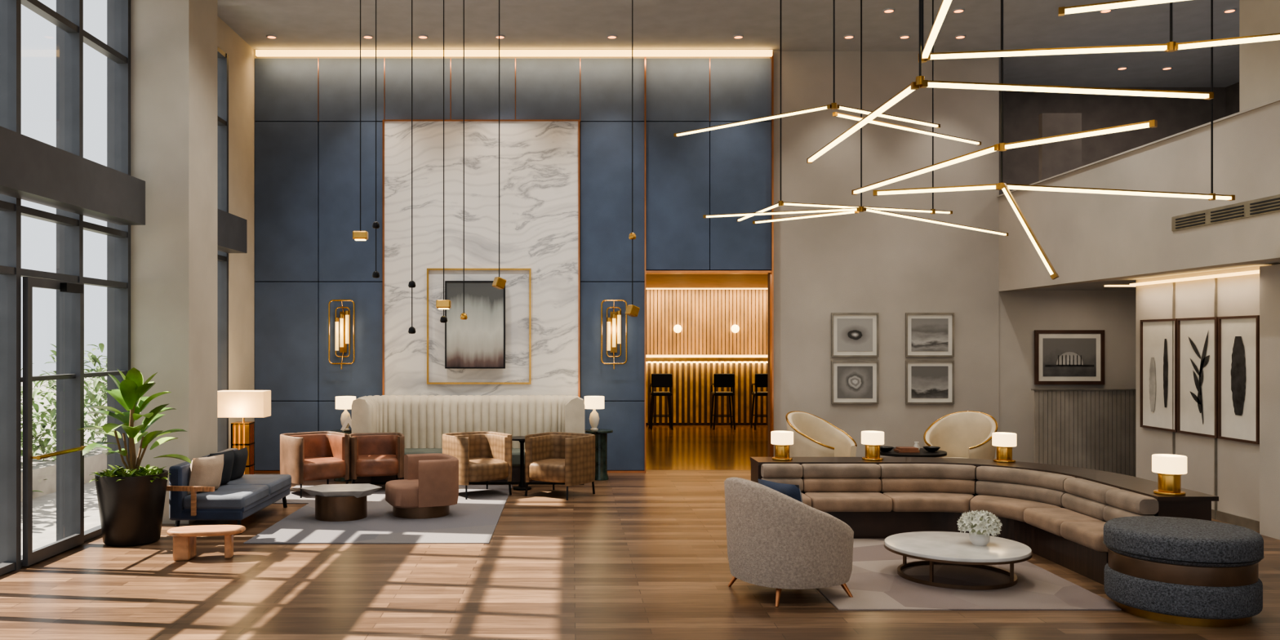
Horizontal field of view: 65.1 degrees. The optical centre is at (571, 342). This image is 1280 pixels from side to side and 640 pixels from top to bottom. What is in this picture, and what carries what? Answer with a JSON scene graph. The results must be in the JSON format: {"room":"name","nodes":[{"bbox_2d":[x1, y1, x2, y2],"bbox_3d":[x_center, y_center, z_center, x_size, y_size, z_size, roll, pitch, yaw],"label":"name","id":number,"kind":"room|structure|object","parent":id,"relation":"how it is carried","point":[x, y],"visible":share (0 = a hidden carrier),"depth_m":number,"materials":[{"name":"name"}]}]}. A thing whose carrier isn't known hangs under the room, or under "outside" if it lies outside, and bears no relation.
{"room":"hotel lobby","nodes":[
{"label":"hotel lobby","id":0,"kind":"room"},
{"bbox_2d":[130,0,217,524],"bbox_3d":[-4.385,-1.200,10.925,0.730,6.200,0.850,0,0,0],"label":"column","id":1,"kind":"structure","parent":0,"point":[174,42],"depth_m":10.50,"materials":[{"name":"beige paint"}]},
{"bbox_2d":[217,15,256,448],"bbox_3d":[-4.750,-1.200,5.875,0.200,6.200,18.150,0,0,0],"label":"wall","id":2,"kind":"structure","parent":0,"point":[242,56],"depth_m":14.04,"materials":[{"name":"beige paint"}]},
{"bbox_2d":[22,276,84,565],"bbox_3d":[-4.603,0.660,8.905,0.045,2.440,0.970,0,0,0],"label":"door","id":3,"kind":"structure","parent":2,"relation":"in","point":[30,557],"depth_m":8.53,"materials":[{"name":"metal"}]},
{"bbox_2d":[0,0,130,575],"bbox_3d":[-4.740,-0.995,3.735,0.220,5.790,13.540,0,0,0],"label":"frame","id":4,"kind":"object","parent":2,"relation":"attached to","point":[68,18],"visible":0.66,"depth_m":9.40,"materials":[{"name":"metal"}]},
{"bbox_2d":[0,126,247,253],"bbox_3d":[-4.500,-1.435,5.205,0.259,0.450,16.510,0,0,0],"label":"beam","id":5,"kind":"structure","parent":2,"relation":"attached to","point":[32,170],"depth_m":8.86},
{"bbox_2d":[217,46,228,452],"bbox_3d":[-4.740,-0.995,12.845,0.220,5.790,1.300,0,0,0],"label":"window","id":6,"kind":"structure","parent":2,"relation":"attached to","point":[222,57],"depth_m":13.43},
{"bbox_2d":[254,51,773,473],"bbox_3d":[-0.843,-1.180,14.780,7.615,6.160,0.360,0,0,0],"label":"wall","id":7,"kind":"structure","parent":0,"point":[566,124],"depth_m":14.65,"materials":[{"name":"paint"}]},
{"bbox_2d":[328,299,355,368],"bbox_3d":[-3.340,-0.126,14.575,0.384,1.012,0.150,0,0,0],"label":"wall sconce","id":8,"kind":"object","parent":7,"relation":"attached to","point":[344,317],"visible":1,"depth_m":14.52,"materials":[{"name":"gold metal"}]},
{"bbox_2d":[426,268,531,384],"bbox_3d":[-1.350,-0.245,14.540,1.520,1.690,0.160,0,0,0],"label":"canvas painting","id":9,"kind":"object","parent":7,"relation":"attached to","point":[477,341],"visible":0.89,"depth_m":14.47,"materials":[{"name":"fabric"}]},
{"bbox_2d":[255,49,772,56],"bbox_3d":[-0.835,-4.230,14.585,7.530,0.080,0.070,0,0,0],"label":"led","id":10,"kind":"object","parent":7,"relation":"attached to","point":[258,52],"visible":1,"depth_m":14.55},
{"bbox_2d":[600,299,626,368],"bbox_3d":[0.620,-0.126,14.575,0.384,1.012,0.150,0,0,0],"label":"wall sconce","id":11,"kind":"object","parent":7,"relation":"attached to","point":[614,322],"visible":1,"depth_m":14.52,"materials":[{"name":"gold metal"}]},
{"bbox_2d":[256,51,999,458],"bbox_3d":[0.775,-1.200,14.835,11.050,6.200,0.230,0,0,0],"label":"wall","id":12,"kind":"structure","parent":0,"point":[890,266],"depth_m":14.72,"materials":[{"name":"beige paint"}]},
{"bbox_2d":[831,312,879,356],"bbox_3d":[4.170,-0.120,14.693,0.690,0.650,0.035,0,0,0],"label":"framed photo","id":13,"kind":"object","parent":12,"relation":"attached to","point":[852,334],"visible":1,"depth_m":14.69,"materials":[{"name":"paper"}]},
{"bbox_2d":[837,318,872,351],"bbox_3d":[4.170,-0.120,14.692,0.520,0.480,0.006,0,0,0],"label":"print","id":14,"kind":"object","parent":13,"relation":"attached to","point":[853,334],"depth_m":14.69},
{"bbox_2d":[831,360,879,404],"bbox_3d":[4.170,0.575,14.693,0.690,0.640,0.035,0,0,0],"label":"framed photo","id":15,"kind":"object","parent":12,"relation":"attached to","point":[852,381],"visible":1,"depth_m":14.69,"materials":[{"name":"silver metal"}]},
{"bbox_2d":[837,366,872,398],"bbox_3d":[4.170,0.575,14.692,0.520,0.470,0.006,0,0,0],"label":"print","id":16,"kind":"object","parent":15,"relation":"attached to","point":[853,382],"depth_m":14.69},
{"bbox_2d":[905,312,954,356],"bbox_3d":[5.270,-0.120,14.693,0.710,0.650,0.035,0,0,0],"label":"framed photo","id":17,"kind":"object","parent":12,"relation":"attached to","point":[926,334],"visible":1,"depth_m":14.69,"materials":[{"name":"paper"}]},
{"bbox_2d":[911,318,948,351],"bbox_3d":[5.270,-0.120,14.692,0.540,0.480,0.006,0,0,0],"label":"print","id":18,"kind":"object","parent":17,"relation":"attached to","point":[926,334],"depth_m":14.69},
{"bbox_2d":[905,360,954,404],"bbox_3d":[5.270,0.575,14.693,0.710,0.640,0.035,0,0,0],"label":"framed photo","id":19,"kind":"object","parent":12,"relation":"attached to","point":[926,381],"visible":1,"depth_m":14.69,"materials":[{"name":"paper"}]},
{"bbox_2d":[911,366,948,398],"bbox_3d":[5.270,0.575,14.692,0.540,0.470,0.006,0,0,0],"label":"print","id":20,"kind":"object","parent":19,"relation":"attached to","point":[926,382],"depth_m":14.69},
{"bbox_2d":[0,425,1279,639],"bbox_3d":[3.225,1.950,10.500,15.950,0.100,27.400,0,0,0],"label":"floor","id":21,"kind":"structure","parent":0,"point":[643,556],"depth_m":7.75,"materials":[{"name":"brown wood"}]},
{"bbox_2d":[76,367,191,546],"bbox_3d":[-4.151,1.065,9.521,1.040,1.670,0.960,0,0,0],"label":"rubber plant","id":22,"kind":"object","parent":21,"relation":"on","point":[131,500],"visible":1,"depth_m":9.39,"materials":[{"name":"green plant"}]},
{"bbox_2d":[166,524,245,560],"bbox_3d":[-3.220,1.768,8.820,0.660,0.265,0.340,0,0,-8],"label":"wood side table","id":23,"kind":"object","parent":21,"relation":"on","point":[184,537],"visible":1,"depth_m":8.73,"materials":[{"name":"orange wood"}]},
{"bbox_2d":[166,447,291,533],"bbox_3d":[-3.615,1.528,10.719,0.750,0.748,1.802,0,0,0],"label":"sofa","id":24,"kind":"object","parent":21,"relation":"on","point":[215,486],"visible":1,"depth_m":10.08,"materials":[{"name":"fabric"}]},
{"bbox_2d":[187,453,223,494],"bbox_3d":[-3.740,1.340,10.220,0.170,0.380,0.420,13,6,24],"label":"pillow","id":25,"kind":"object","parent":24,"relation":"on","point":[202,471],"depth_m":10.12,"materials":[{"name":"fabric"}]},
{"bbox_2d":[182,484,269,508],"bbox_3d":[-3.550,1.587,10.320,0.620,0.135,0.840,0,0,0],"label":"seat cushion","id":26,"kind":"object","parent":24,"relation":"on","point":[224,496],"depth_m":10.02,"materials":[{"name":"fabric"}]},
{"bbox_2d":[222,474,291,494],"bbox_3d":[-3.550,1.587,11.175,0.620,0.135,0.850,0,0,0],"label":"seat cushion","id":27,"kind":"object","parent":24,"relation":"on","point":[278,484],"depth_m":11.12,"materials":[{"name":"fabric"}]},
{"bbox_2d":[217,390,271,474],"bbox_3d":[-4.270,1.260,13.000,0.640,1.280,0.340,0,0,0],"label":"floor lamp","id":28,"kind":"object","parent":21,"relation":"on","point":[242,404],"visible":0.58,"depth_m":12.85,"materials":[{"name":"fabric"}]},
{"bbox_2d":[330,429,351,481],"bbox_3d":[-3.150,1.558,13.850,0.400,0.685,0.400,0,0,0],"label":"side table","id":29,"kind":"object","parent":21,"relation":"on","point":[340,479],"visible":0.24,"depth_m":13.72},
{"bbox_2d":[335,395,355,431],"bbox_3d":[-3.140,0.980,13.900,0.280,0.470,0.280,0,0,0],"label":"table lamp","id":30,"kind":"object","parent":29,"relation":"on","point":[342,402],"visible":0.78,"depth_m":13.79,"materials":[{"name":"fabric"}]},
{"bbox_2d":[243,484,512,543],"bbox_3d":[-2.215,1.895,11.375,2.870,0.009,3.850,0,0,0],"label":"rug","id":31,"kind":"object","parent":21,"relation":"on","point":[474,519],"visible":0.65,"depth_m":10.41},
{"bbox_2d":[280,431,349,497],"bbox_3d":[-3.241,1.521,12.622,0.740,0.741,0.695,0,0,-38],"label":"tub chair","id":32,"kind":"object","parent":31,"relation":"on","point":[320,455],"visible":0.96,"depth_m":12.49,"materials":[{"name":"brown leather"}]},
{"bbox_2d":[300,483,381,521],"bbox_3d":[-2.499,1.730,10.850,0.868,0.320,0.593,0,0,-11],"label":"coffee table","id":33,"kind":"object","parent":31,"relation":"on","point":[333,502],"visible":1,"depth_m":10.64,"materials":[{"name":"brown metal"}]},
{"bbox_2d":[349,432,404,484],"bbox_3d":[-2.530,1.540,12.952,0.703,0.701,0.661,0,0,-14],"label":"tub chair","id":34,"kind":"object","parent":31,"relation":"on","point":[371,454],"visible":0.95,"depth_m":12.73,"materials":[{"name":"brown leather"}]},
{"bbox_2d":[385,453,458,519],"bbox_3d":[-1.658,1.575,11.051,0.745,0.630,0.710,0,0,-22],"label":"swivel chair","id":35,"kind":"object","parent":31,"relation":"on","point":[428,489],"visible":1,"depth_m":10.78,"materials":[{"name":"brown leather"}]},
{"bbox_2d":[442,431,511,499],"bbox_3d":[-1.181,1.516,12.502,0.740,0.751,0.695,0,0,-34],"label":"tub chair","id":36,"kind":"object","parent":31,"relation":"on","point":[482,455],"visible":0.86,"depth_m":12.40,"materials":[{"name":"beige fabric"}]},
{"bbox_2d":[351,395,584,484],"bbox_3d":[-1.381,1.314,13.735,3.124,1.172,0.752,0,0,0],"label":"banquette","id":37,"kind":"object","parent":21,"relation":"on","point":[423,420],"visible":0.54,"depth_m":13.85,"materials":[{"name":"beige fabric"}]},
{"bbox_2d":[524,431,595,500],"bbox_3d":[-0.139,1.526,12.502,0.740,0.751,0.695,0,0,34],"label":"tub chair","id":38,"kind":"object","parent":21,"relation":"on","point":[568,459],"visible":1,"depth_m":12.35,"materials":[{"name":"brown fabric"}]},
{"bbox_2d":[584,428,613,480],"bbox_3d":[0.380,1.558,13.950,0.400,0.685,0.400,0,0,0],"label":"side table","id":39,"kind":"object","parent":21,"relation":"on","point":[601,435],"visible":0.85,"depth_m":13.84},
{"bbox_2d":[584,395,604,430],"bbox_3d":[0.320,0.980,13.950,0.280,0.470,0.280,0,0,0],"label":"table lamp","id":40,"kind":"object","parent":39,"relation":"on","point":[594,402],"visible":0.98,"depth_m":13.88,"materials":[{"name":"white ceramic"}]},
{"bbox_2d":[648,373,673,430],"bbox_3d":[1.980,1.286,22.100,0.502,1.231,0.482,0,0,0],"label":"bar stool","id":41,"kind":"object","parent":21,"relation":"on","point":[657,380],"visible":1,"depth_m":21.88,"materials":[{"name":"black metal"}]},
{"bbox_2d":[645,355,767,425],"bbox_3d":[3.500,1.090,23.325,5.200,1.620,0.750,0,0,0],"label":"bar counter","id":42,"kind":"object","parent":21,"relation":"on","point":[692,375],"depth_m":23.07,"materials":[{"name":"gold metal"}]},
{"bbox_2d":[710,373,735,430],"bbox_3d":[3.350,1.286,22.100,0.502,1.231,0.482,0,0,0],"label":"bar stool","id":43,"kind":"object","parent":21,"relation":"on","point":[719,380],"visible":1,"depth_m":21.89,"materials":[{"name":"black metal"}]},
{"bbox_2d":[750,373,767,430],"bbox_3d":[4.250,1.286,22.100,0.502,1.231,0.482,0,0,0],"label":"bar stool","id":44,"kind":"object","parent":21,"relation":"on","point":[761,380],"visible":0.53,"depth_m":21.89,"materials":[{"name":"black metal"}]},
{"bbox_2d":[724,476,853,607],"bbox_3d":[1.629,1.458,7.608,0.878,0.896,0.926,0,0,-22],"label":"barrel armchair","id":45,"kind":"object","parent":21,"relation":"on","point":[775,539],"visible":1,"depth_m":7.22,"materials":[{"name":"beige fabric"}]},
{"bbox_2d":[757,478,802,502],"bbox_3d":[1.577,1.200,7.479,0.140,0.340,0.420,-18,10,-33],"label":"lumbar pillow","id":46,"kind":"object","parent":45,"relation":"on","point":[792,491],"depth_m":7.35,"materials":[{"name":"blue fabric"}]},
{"bbox_2d":[785,410,857,457],"bbox_3d":[3.069,1.383,12.384,0.846,1.043,0.765,0,0,-42],"label":"lounge chair","id":47,"kind":"object","parent":21,"relation":"on","point":[814,436],"visible":0.67,"depth_m":12.51,"materials":[{"name":"fabric"}]},
{"bbox_2d":[923,410,997,459],"bbox_3d":[4.831,1.383,12.384,0.846,1.043,0.765,0,0,42],"label":"lounge chair","id":48,"kind":"object","parent":21,"relation":"on","point":[966,434],"visible":0.7,"depth_m":12.62,"materials":[{"name":"fabric"}]},
{"bbox_2d":[817,538,1121,610],"bbox_3d":[2.925,1.895,8.380,2.050,0.009,2.560,0,0,0],"label":"rug","id":49,"kind":"object","parent":21,"relation":"on","point":[874,583],"visible":0.64,"depth_m":7.63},
{"bbox_2d":[884,531,1031,590],"bbox_3d":[3.120,1.760,8.100,1.120,0.260,1.120,0,0,0],"label":"round coffee table","id":50,"kind":"object","parent":49,"relation":"on","point":[944,548],"visible":0.98,"depth_m":7.88,"materials":[{"name":"white stone"}]},
{"bbox_2d":[956,510,1002,546],"bbox_3d":[3.300,1.489,8.082,0.349,0.282,0.351,0,0,0],"label":"flower vase","id":51,"kind":"object","parent":50,"relation":"on","point":[980,524],"visible":1,"depth_m":8.01,"materials":[{"name":"white ceramic"}]},
{"bbox_2d":[750,457,1218,585],"bbox_3d":[3.500,1.555,9.187,3.200,0.690,2.866,0,0,0],"label":"sectional sofa","id":52,"kind":"object","parent":21,"relation":"on","point":[1061,513],"visible":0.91,"depth_m":9.60,"materials":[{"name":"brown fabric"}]},
{"bbox_2d":[770,431,793,460],"bbox_3d":[2.190,1.065,10.380,0.230,0.290,0.230,0,0,0],"label":"table lamp","id":53,"kind":"object","parent":52,"relation":"on","point":[782,440],"visible":1,"depth_m":10.31,"materials":[{"name":"gold metal"}]},
{"bbox_2d":[760,463,803,478],"bbox_3d":[2.120,1.290,10.070,0.392,0.140,0.180,0,0,0],"label":"cushion","id":54,"kind":"object","parent":52,"relation":"on","point":[767,470],"depth_m":9.99,"materials":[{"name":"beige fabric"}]},
{"bbox_2d":[761,477,803,492],"bbox_3d":[2.120,1.427,10.055,0.392,0.145,0.190,0,0,0],"label":"lumbar cushion","id":55,"kind":"object","parent":52,"relation":"on","point":[794,481],"depth_m":9.97,"materials":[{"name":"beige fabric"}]},
{"bbox_2d":[800,463,880,478],"bbox_3d":[2.710,1.290,10.070,0.772,0.140,0.180,0,0,0],"label":"cushion","id":56,"kind":"object","parent":52,"relation":"on","point":[807,470],"depth_m":9.98,"materials":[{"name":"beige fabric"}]},
{"bbox_2d":[801,477,881,492],"bbox_3d":[2.710,1.427,10.055,0.772,0.145,0.190,0,0,0],"label":"lumbar cushion","id":57,"kind":"object","parent":52,"relation":"on","point":[808,484],"depth_m":9.96,"materials":[{"name":"brown fabric"}]},
{"bbox_2d":[804,492,892,511],"bbox_3d":[2.710,1.560,9.810,0.772,0.140,0.420,0,0,0],"label":"seat cushion","id":58,"kind":"object","parent":52,"relation":"on","point":[822,501],"depth_m":9.61,"materials":[{"name":"brown fabric"}]},
{"bbox_2d":[861,431,884,460],"bbox_3d":[3.130,1.065,10.380,0.230,0.290,0.230,0,0,0],"label":"table lamp","id":59,"kind":"object","parent":52,"relation":"on","point":[873,440],"visible":1,"depth_m":10.31,"materials":[{"name":"gold metal"}]},
{"bbox_2d":[880,447,946,457],"bbox_3d":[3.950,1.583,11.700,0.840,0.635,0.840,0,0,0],"label":"tray","id":60,"kind":"object","parent":52,"relation":"on","point":[923,453],"visible":0.23,"depth_m":11.44,"materials":[{"name":"black metal"}]},
{"bbox_2d":[879,477,976,494],"bbox_3d":[3.572,1.427,10.023,0.959,0.145,0.247,0,0,8],"label":"lumbar cushion","id":61,"kind":"object","parent":52,"relation":"on","point":[887,486],"depth_m":9.95,"materials":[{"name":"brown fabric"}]},
{"bbox_2d":[878,463,977,479],"bbox_3d":[3.575,1.290,10.037,0.964,0.140,0.238,0,0,8],"label":"cushion","id":62,"kind":"object","parent":52,"relation":"on","point":[886,471],"depth_m":9.98,"materials":[{"name":"beige fabric"}]},
{"bbox_2d":[883,492,973,513],"bbox_3d":[3.540,1.560,9.776,0.872,0.140,0.488,0,0,0],"label":"seat cushion","id":63,"kind":"object","parent":52,"relation":"on","point":[900,502],"depth_m":9.61,"materials":[{"name":"brown fabric"}]},
{"bbox_2d":[991,431,1016,462],"bbox_3d":[4.420,1.065,10.200,0.230,0.290,0.230,0,0,0],"label":"table lamp","id":64,"kind":"object","parent":52,"relation":"on","point":[1004,442],"visible":1,"depth_m":10.13,"materials":[{"name":"gold metal"}]},
{"bbox_2d":[969,494,1060,522],"bbox_3d":[4.144,1.560,9.416,0.471,0.140,0.894,0,0,-32],"label":"seat cushion","id":65,"kind":"object","parent":52,"relation":"on","point":[1011,508],"depth_m":9.35,"materials":[{"name":"brown fabric"}]},
{"bbox_2d":[975,480,1067,506],"bbox_3d":[4.335,1.427,9.536,0.279,0.145,1.029,0,0,-32],"label":"lumbar cushion","id":66,"kind":"object","parent":52,"relation":"on","point":[1000,493],"depth_m":9.47,"materials":[{"name":"beige fabric"}]},
{"bbox_2d":[976,466,1074,491],"bbox_3d":[4.346,1.290,9.543,0.272,0.140,1.038,0,0,-32],"label":"cushion","id":67,"kind":"object","parent":52,"relation":"on","point":[1033,478],"depth_m":9.57,"materials":[{"name":"beige fabric"}]},
{"bbox_2d":[1023,507,1103,536],"bbox_3d":[4.290,1.560,8.725,0.420,0.140,0.702,0,0,0],"label":"seat cushion","id":68,"kind":"object","parent":52,"relation":"on","point":[1049,520],"depth_m":8.67,"materials":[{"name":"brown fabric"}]},
{"bbox_2d":[1060,521,1107,552],"bbox_3d":[4.290,1.560,8.060,0.420,0.140,0.612,0,0,0],"label":"seat cushion","id":69,"kind":"object","parent":52,"relation":"on","point":[1089,535],"depth_m":8.04,"materials":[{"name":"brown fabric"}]},
{"bbox_2d":[1061,493,1108,521],"bbox_3d":[4.535,1.427,8.730,0.190,0.145,0.713,0,0,0],"label":"lumbar cushion","id":70,"kind":"object","parent":52,"relation":"on","point":[1079,504],"depth_m":8.67,"materials":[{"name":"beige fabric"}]},
{"bbox_2d":[1063,477,1119,504],"bbox_3d":[4.550,1.290,8.731,0.180,0.140,0.714,0,0,0],"label":"cushion","id":71,"kind":"object","parent":52,"relation":"on","point":[1086,491],"depth_m":8.70,"materials":[{"name":"beige fabric"}]},
{"bbox_2d":[1102,505,1153,521],"bbox_3d":[4.535,1.427,8.118,0.190,0.145,0.496,0,0,0],"label":"lumbar cushion","id":72,"kind":"object","parent":52,"relation":"on","point":[1109,512],"depth_m":8.12,"materials":[{"name":"beige fabric"}]},
{"bbox_2d":[1105,488,1159,515],"bbox_3d":[4.550,1.290,8.118,0.180,0.140,0.496,0,0,0],"label":"cushion","id":73,"kind":"object","parent":52,"relation":"on","point":[1117,501],"depth_m":8.02,"materials":[{"name":"beige fabric"}]},
{"bbox_2d":[1151,453,1186,495],"bbox_3d":[4.800,1.056,8.020,0.244,0.307,0.244,0,0,0],"label":"table lamp","id":74,"kind":"object","parent":52,"relation":"on","point":[1169,468],"visible":1,"depth_m":7.94,"materials":[{"name":"gold metal"}]},
{"bbox_2d":[1031,388,1136,476],"bbox_3d":[7.320,1.270,13.915,1.800,1.260,0.070,0,0,0],"label":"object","id":75,"kind":"object","parent":21,"relation":"on","point":[1091,428],"visible":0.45,"depth_m":13.90,"materials":[{"name":"grey wood"}]},
{"bbox_2d":[1102,515,1264,626],"bbox_3d":[4.330,1.603,7.100,0.976,0.595,0.976,0,0,0],"label":"ottoman","id":76,"kind":"object","parent":21,"relation":"on","point":[1179,571],"visible":1,"depth_m":6.74,"materials":[{"name":"grey fabric"}]},
{"bbox_2d":[1103,515,1263,567],"bbox_3d":[4.330,1.400,7.100,0.970,0.190,0.970,0,0,0],"label":"cushion","id":77,"kind":"object","parent":76,"relation":"on","point":[1157,541],"depth_m":6.80,"materials":[{"name":"fabric"}]},
{"bbox_2d":[645,274,767,288],"bbox_3d":[3.450,-1.375,19.575,5.900,0.150,9.250,0,0,0],"label":"ceiling","id":78,"kind":"structure","parent":0,"point":[652,281],"depth_m":21.01,"materials":[{"name":"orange metal"}]},
{"bbox_2d":[217,0,1239,87],"bbox_3d":[3.225,-4.375,6.900,15.950,0.150,20.200,0,0,0],"label":"ceiling","id":79,"kind":"structure","parent":0,"point":[806,25],"depth_m":13.68,"materials":[{"name":"paint"}]},
{"bbox_2d":[217,0,657,5],"bbox_3d":[-1.635,-4.210,9.850,5.330,0.180,4.700,0,0,0],"label":"ceiling","id":80,"kind":"structure","parent":79,"relation":"attached to","point":[220,2],"depth_m":12.10,"materials":[{"name":"paint"}]},
{"bbox_2d":[352,0,368,240],"bbox_3d":[-1.900,-2.522,9.000,0.130,3.196,0.090,0,0,0],"label":"pendant light","id":81,"kind":"object","parent":80,"relation":"hanging from","point":[360,235],"visible":1,"depth_m":9.00,"materials":[{"name":"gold metal"}]},
{"bbox_2d":[408,0,415,333],"bbox_3d":[-1.420,-2.101,8.900,0.080,4.038,0.080,0,0,0],"label":"pendant light","id":82,"kind":"object","parent":80,"relation":"hanging from","point":[411,284],"visible":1,"depth_m":8.89,"materials":[{"name":"black metal"}]},
{"bbox_2d":[435,0,451,322],"bbox_3d":[-1.150,-2.151,9.000,0.130,3.938,0.090,0,0,0],"label":"pendant light","id":83,"kind":"object","parent":80,"relation":"hanging from","point":[443,304],"visible":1,"depth_m":9.00,"materials":[{"name":"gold metal"}]},
{"bbox_2d":[492,0,506,288],"bbox_3d":[-0.650,-2.303,9.000,0.108,3.634,0.090,0,0,-29],"label":"pendant light","id":84,"kind":"object","parent":80,"relation":"hanging from","point":[499,282],"visible":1,"depth_m":9.00,"materials":[{"name":"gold metal"}]},
{"bbox_2d":[625,0,639,316],"bbox_3d":[0.550,-2.178,9.000,0.108,3.884,0.090,0,0,-29],"label":"pendant light","id":85,"kind":"object","parent":80,"relation":"hanging from","point":[632,310],"visible":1,"depth_m":9.00,"materials":[{"name":"black metal"}]},
{"bbox_2d":[673,0,981,145],"bbox_3d":[2.941,-3.271,10.440,3.516,2.058,1.537,0,0,-4],"label":"chandelier","id":86,"kind":"object","parent":79,"relation":"hanging from","point":[833,105],"visible":1,"depth_m":10.25,"materials":[{"name":"gold metal"}]},
{"bbox_2d":[702,0,1008,235],"bbox_3d":[3.485,-2.820,11.971,3.762,2.960,1.714,0,0,9],"label":"chandelier","id":87,"kind":"object","parent":79,"relation":"hanging from","point":[842,209],"visible":1,"depth_m":11.64,"materials":[{"name":"gold metal"}]},
{"bbox_2d":[806,0,1279,163],"bbox_3d":[3.481,-2.989,7.293,2.920,2.622,4.064,0,0,0],"label":"chandelier","id":88,"kind":"object","parent":79,"relation":"hanging from","point":[925,54],"visible":1,"depth_m":6.63,"materials":[{"name":"gold metal"}]},
{"bbox_2d":[851,0,1235,279],"bbox_3d":[3.860,-2.404,8.892,3.006,3.792,2.907,0,0,43],"label":"chandelier","id":89,"kind":"object","parent":79,"relation":"hanging from","point":[1002,146],"visible":1,"depth_m":8.36,"materials":[{"name":"gold metal"}]},
{"bbox_2d":[1039,112,1081,181],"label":"door","id":90,"kind":"structure","parent":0,"point":[1057,157],"depth_m":13.90,"materials":[{"name":"paint"}]},
{"bbox_2d":[999,289,1136,462],"bbox_3d":[8.750,0.550,14.845,4.900,2.700,0.210,0,0,0],"label":"wall back recess","id":91,"kind":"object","parent":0,"point":[1021,313],"depth_m":14.74,"materials":[{"name":"paint"}]},
{"bbox_2d":[999,82,1279,291],"bbox_3d":[8.750,-1.200,6.900,4.900,6.200,20.200,0,0,0],"label":"wall","id":92,"kind":"structure","parent":0,"point":[1085,237],"depth_m":11.74,"materials":[{"name":"grey paint"}]},
{"bbox_2d":[1034,329,1104,384],"bbox_3d":[7.330,0.210,14.703,1.020,0.800,0.035,0,0,0],"label":"landscape photo","id":93,"kind":"object","parent":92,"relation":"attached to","point":[1061,357],"visible":1,"depth_m":14.70,"materials":[{"name":"grey paper"}]},
{"bbox_2d":[1043,337,1096,376],"bbox_3d":[7.330,0.210,14.702,0.780,0.560,0.006,0,0,0],"label":"print","id":94,"kind":"object","parent":93,"relation":"attached to","point":[1062,357],"depth_m":14.70},
{"bbox_2d":[996,97,1279,196],"bbox_3d":[6.400,-2.160,5.760,0.260,0.020,17.920,0,0,0],"label":"cap","id":95,"kind":"object","parent":92,"relation":"on","point":[1276,100],"visible":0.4,"depth_m":10.62,"materials":[{"name":"grey paint"}]},
{"bbox_2d":[1171,194,1279,231],"bbox_3d":[6.287,-1.245,9.030,0.025,0.150,2.860,0,0,0],"label":"air vent","id":96,"kind":"object","parent":92,"relation":"in","point":[1271,204],"visible":1,"depth_m":9.56,"materials":[{"name":"silver metal"}]},
{"bbox_2d":[1030,260,1279,289],"bbox_3d":[8.850,-0.870,6.850,4.700,0.180,20.100,0,0,0],"label":"ceiling","id":97,"kind":"structure","parent":0,"point":[1095,285],"depth_m":12.78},
{"bbox_2d":[1136,263,1279,520],"bbox_3d":[7.050,0.560,4.550,0.200,2.680,15.500,0,0,0],"label":"wall","id":98,"kind":"structure","parent":0,"point":[1237,462],"depth_m":10.96,"materials":[{"name":"grey paint"}]},
{"bbox_2d":[1140,318,1177,432],"bbox_3d":[6.928,0.370,11.780,0.035,1.300,0.720,0,0,0],"label":"framed botanical print","id":99,"kind":"object","parent":98,"relation":"attached to","point":[1156,335],"visible":1,"depth_m":11.79,"materials":[{"name":"brown paper"}]},
{"bbox_2d":[1129,270,1259,285],"bbox_3d":[6.895,-0.715,11.115,0.070,0.030,2.330,0,0,0],"label":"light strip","id":100,"kind":"structure","parent":98,"relation":"attached to","point":[1253,272],"depth_m":10.94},
{"bbox_2d":[1177,316,1217,438],"bbox_3d":[6.928,0.370,11.050,0.035,1.300,0.700,0,0,0],"label":"framed botanical print","id":101,"kind":"object","parent":98,"relation":"attached to","point":[1195,335],"visible":1,"depth_m":11.06,"materials":[{"name":"brown paper"}]},
{"bbox_2d":[1172,278,1259,531],"bbox_3d":[6.938,0.600,4.650,0.025,2.600,15.300,0,0,0],"label":"trim","id":102,"kind":"structure","parent":98,"relation":"attached to","point":[1218,515],"depth_m":10.75,"materials":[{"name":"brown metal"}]},
{"bbox_2d":[1217,315,1259,444],"bbox_3d":[6.928,0.370,10.370,0.035,1.300,0.620,0,0,0],"label":"framed botanical print","id":103,"kind":"object","parent":98,"relation":"attached to","point":[1238,336],"visible":0.98,"depth_m":10.36,"materials":[{"name":"brown paper"}]},
{"bbox_2d":[1239,0,1279,111],"bbox_3d":[6.860,-2.630,9.450,0.480,3.340,0.900,0,0,0],"label":"column","id":104,"kind":"structure","parent":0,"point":[1259,62],"depth_m":9.62,"materials":[{"name":"beige paint"}]},
{"bbox_2d":[1259,264,1279,539],"bbox_3d":[6.895,0.570,9.165,0.110,2.660,1.530,0,0,0],"label":"column","id":105,"kind":"structure","parent":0,"point":[1269,275],"depth_m":9.79,"materials":[{"name":"grey paint"}]},
{"bbox_3d":[3.450,0.250,19.475,5.900,3.300,9.050,0,0,0],"label":"wall","id":106,"kind":"structure","parent":0,"visible":0},
{"bbox_2d":[646,289,767,355],"bbox_3d":[3.457,-0.450,23.950,5.474,1.700,0.100,0,0,0],"label":"wall","id":107,"kind":"structure","parent":106,"relation":"attached to","point":[747,309],"depth_m":23.90,"materials":[{"name":"brown wood"}]},
{"label":"outside","id":108,"kind":"structure","parent":0,"visible":0},
{"bbox_2d":[21,376,106,555],"bbox_3d":[-32.430,2.085,10.000,55.140,0.130,100.000,0,0,0],"label":"outdoor background","id":109,"kind":"structure","parent":108,"point":[44,507],"depth_m":12.41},
{"bbox_2d":[21,342,106,502],"bbox_3d":[-7.615,1.002,12.988,1.567,2.121,22.291,0,0,0],"label":"hedge","id":110,"kind":"object","parent":109,"relation":"on","point":[44,470],"visible":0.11,"depth_m":14.60,"materials":[{"name":"green plant"}]},
{"bbox_2d":[21,438,106,502],"bbox_3d":[-7.600,1.835,13.000,1.200,0.370,22.000,0,0,0],"label":"planter","id":111,"kind":"object","parent":109,"relation":"on","point":[44,470],"depth_m":13.71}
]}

